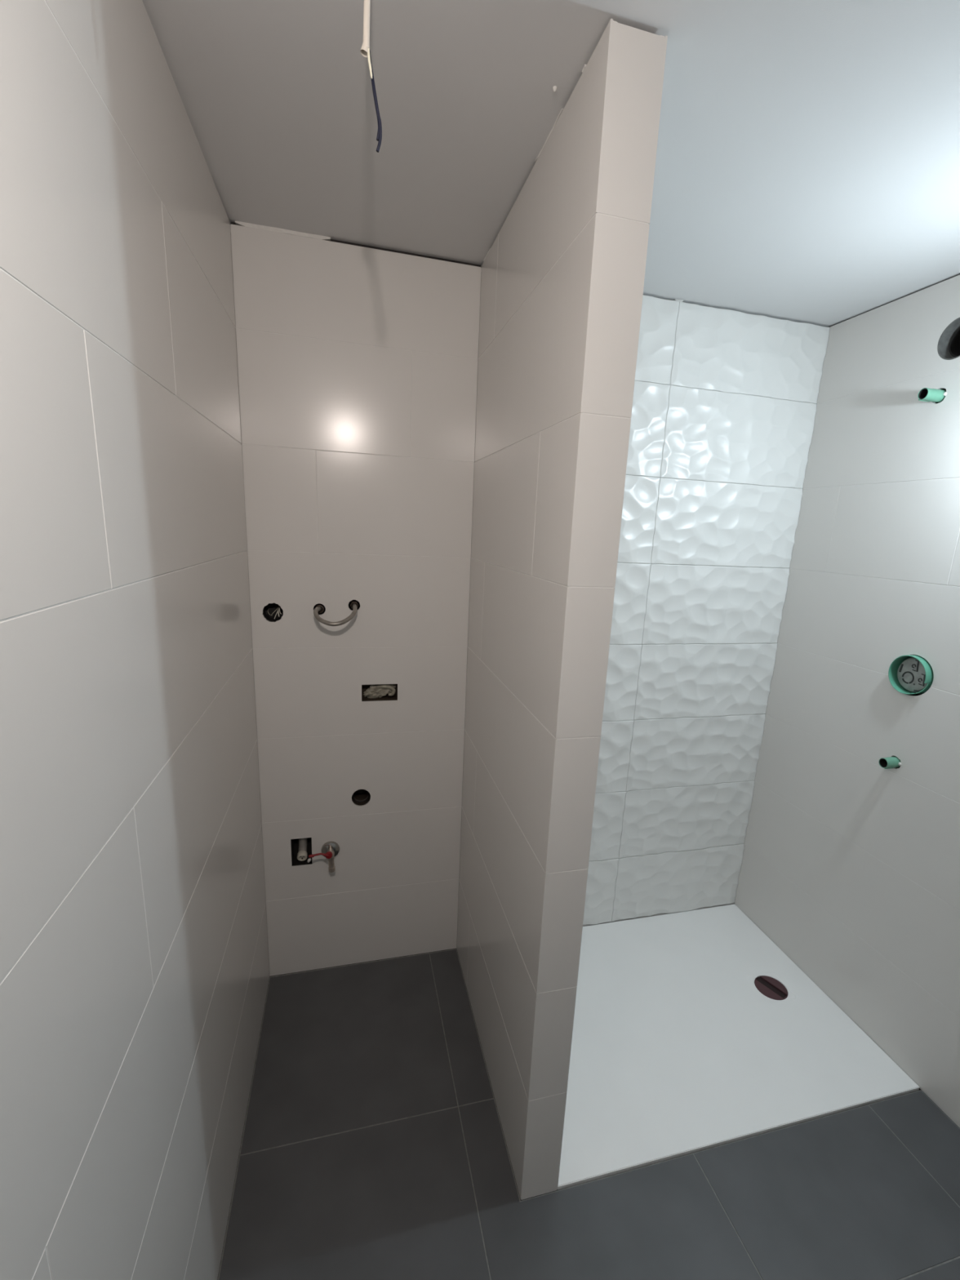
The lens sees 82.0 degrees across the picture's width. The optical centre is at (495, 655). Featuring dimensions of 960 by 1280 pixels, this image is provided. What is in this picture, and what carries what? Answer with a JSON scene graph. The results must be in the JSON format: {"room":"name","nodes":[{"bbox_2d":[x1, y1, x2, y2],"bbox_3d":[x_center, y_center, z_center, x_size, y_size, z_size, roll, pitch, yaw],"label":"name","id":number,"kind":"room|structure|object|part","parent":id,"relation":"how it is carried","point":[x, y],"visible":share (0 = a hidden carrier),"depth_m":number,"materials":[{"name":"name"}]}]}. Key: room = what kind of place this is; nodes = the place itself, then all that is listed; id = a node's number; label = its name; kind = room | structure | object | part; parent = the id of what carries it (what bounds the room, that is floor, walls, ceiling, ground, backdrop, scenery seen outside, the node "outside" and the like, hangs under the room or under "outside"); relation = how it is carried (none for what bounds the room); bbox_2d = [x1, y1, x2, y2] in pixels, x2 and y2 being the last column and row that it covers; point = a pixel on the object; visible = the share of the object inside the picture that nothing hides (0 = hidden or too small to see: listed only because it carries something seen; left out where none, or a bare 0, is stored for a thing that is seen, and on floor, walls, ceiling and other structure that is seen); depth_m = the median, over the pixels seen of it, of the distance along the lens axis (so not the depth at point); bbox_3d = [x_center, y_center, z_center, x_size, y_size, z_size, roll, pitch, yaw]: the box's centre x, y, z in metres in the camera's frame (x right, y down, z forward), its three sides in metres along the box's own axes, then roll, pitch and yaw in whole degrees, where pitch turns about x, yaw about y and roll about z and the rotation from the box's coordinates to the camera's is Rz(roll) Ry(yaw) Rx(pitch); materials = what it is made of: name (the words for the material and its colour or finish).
{"room":"building under construction","nodes":[
{"label":"building under construction","id":0,"kind":"room"},
{"bbox_2d":[0,0,269,1279],"bbox_3d":[-0.448,0.346,0.319,0.120,2.400,3.200,-1,13,-15],"label":"wall","id":1,"kind":"structure","parent":0,"point":[135,965],"depth_m":0.72,"materials":[{"name":"white tile"}]},
{"bbox_2d":[230,222,830,976],"bbox_3d":[0.175,-0.028,2.075,1.989,2.400,0.160,-1,13,-15],"label":"wall","id":2,"kind":"structure","parent":0,"point":[357,363],"depth_m":1.92,"materials":[{"name":"white tile"}]},
{"bbox_2d":[262,603,283,621],"bbox_3d":[-0.706,-0.141,1.760,0.062,0.063,0.052,-1,13,-15],"label":"junction hole","id":3,"kind":"object","parent":2,"relation":"attached to","point":[272,611],"visible":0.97,"depth_m":1.78,"materials":[{"name":"black plastic"}]},
{"bbox_2d":[290,837,312,865],"bbox_3d":[-0.688,0.681,1.968,0.068,0.104,0.066,-1,13,-15],"label":"box","id":4,"kind":"object","parent":2,"relation":"attached to","point":[295,842],"visible":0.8,"depth_m":1.98,"materials":[{"name":"black plastic"}]},
{"bbox_2d":[297,838,307,861],"bbox_3d":[-0.685,0.681,1.960,0.034,0.091,0.057,-1,13,-15],"label":"pipe","id":5,"kind":"object","parent":4,"relation":"in","point":[302,854],"visible":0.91,"depth_m":1.96,"materials":[{"name":"white plastic"}]},
{"bbox_2d":[308,840,339,872],"bbox_3d":[-0.593,0.707,1.917,0.099,0.094,0.086,-1,13,-15],"label":"tap","id":6,"kind":"object","parent":2,"relation":"attached to","point":[329,850],"visible":1,"depth_m":1.92,"materials":[{"name":"silver metal"}]},
{"bbox_3d":[-0.590,0.682,1.876,0.071,0.027,0.019,-1,13,-15],"label":"lever","id":7,"kind":"part","parent":6,"relation":"part of","materials":[{"name":"red metal"}]},
{"bbox_2d":[327,857,335,872],"bbox_3d":[-0.571,0.720,1.917,0.028,0.069,0.025,-1,13,-15],"label":"outlet","id":8,"kind":"object","parent":6,"relation":"attached to","point":[331,868],"depth_m":1.91,"materials":[{"name":"silver metal"}]},
{"bbox_2d":[313,600,358,626],"bbox_3d":[-0.500,-0.133,1.740,0.137,0.061,0.142,-1,13,-15],"label":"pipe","id":9,"kind":"object","parent":2,"relation":"attached to","point":[319,608],"visible":0.99,"depth_m":1.70,"materials":[{"name":"grey metal"}]},
{"bbox_2d":[351,789,370,805],"bbox_3d":[-0.484,0.491,1.988,0.063,0.063,0.083,-1,13,-15],"label":"drain pipe","id":10,"kind":"object","parent":2,"relation":"attached to","point":[360,797],"visible":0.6,"depth_m":1.98,"materials":[{"name":"brown plastic"}]},
{"bbox_2d":[361,684,397,701],"bbox_3d":[-0.399,0.121,1.900,0.119,0.058,0.048,-1,13,-15],"label":"electrical box","id":11,"kind":"object","parent":2,"relation":"in","point":[376,691],"visible":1,"depth_m":1.89,"materials":[{"name":"brown plastic"}]},
{"bbox_2d":[142,0,959,327],"bbox_3d":[0.717,-0.870,0.335,2.409,0.091,3.400,-1,13,-15],"label":"ceiling","id":12,"kind":"structure","parent":0,"point":[807,168],"depth_m":1.07,"materials":[{"name":"paint"}]},
{"bbox_2d":[360,0,382,152],"bbox_3d":[-0.171,-0.849,0.758,0.030,0.266,0.014,-1,13,-15],"label":"cable","id":13,"kind":"object","parent":12,"relation":"hanging from","point":[365,51],"visible":1,"depth_m":0.76,"materials":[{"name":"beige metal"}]},
{"bbox_2d":[456,18,667,1199],"bbox_3d":[0.046,0.081,1.575,0.098,2.400,0.965,-1,13,-15],"label":"wall partition","id":14,"kind":"structure","parent":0,"point":[562,277],"depth_m":1.19,"materials":[{"name":"white tile"}]},
{"bbox_2d":[217,942,959,1279],"bbox_3d":[0.600,1.549,0.891,2.409,0.100,3.400,-1,13,-15],"label":"floor","id":15,"kind":"structure","parent":0,"point":[373,1146],"depth_m":1.42,"materials":[{"name":"grey tile"}]},
{"bbox_2d":[557,904,919,1190],"bbox_3d":[0.627,1.252,1.968,1.197,0.015,0.870,-1,13,-15],"label":"shower tray","id":16,"kind":"object","parent":15,"relation":"on","point":[694,1031],"visible":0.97,"depth_m":1.81,"materials":[{"name":"white ceramic"}]},
{"bbox_2d":[733,275,959,1127],"bbox_3d":[1.678,0.319,0.881,0.300,2.400,3.200,-1,13,-15],"label":"wall","id":17,"kind":"structure","parent":0,"point":[851,864],"depth_m":1.84,"materials":[{"name":"white tile"}]},
{"bbox_2d":[878,756,901,768],"bbox_3d":[1.270,0.346,1.772,0.058,0.034,0.041,-1,13,-15],"label":"pipe stub","id":18,"kind":"object","parent":17,"relation":"attached to","point":[890,762],"visible":1,"depth_m":1.76,"materials":[{"name":"green plastic"}]},
{"bbox_2d":[888,654,933,694],"bbox_3d":[1.317,0.060,1.728,0.079,0.122,0.122,-1,13,-15],"label":"box","id":19,"kind":"object","parent":17,"relation":"attached to","point":[908,674],"visible":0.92,"depth_m":1.72,"materials":[{"name":"green plastic"}]},
{"bbox_2d":[917,387,946,402],"bbox_3d":[1.289,-0.766,1.624,0.072,0.033,0.041,-1,13,-15],"label":"pipe stub","id":20,"kind":"object","parent":17,"relation":"attached to","point":[926,394],"visible":1,"depth_m":1.62,"materials":[{"name":"green plastic"}]},
{"bbox_2d":[937,317,959,359],"bbox_3d":[1.441,-0.910,1.612,0.245,0.111,0.111,-1,13,-15],"label":"vent duct","id":21,"kind":"object","parent":17,"relation":"attached to","point":[948,344],"visible":0.96,"depth_m":1.63,"materials":[{"name":"black plastic"}]}
]}

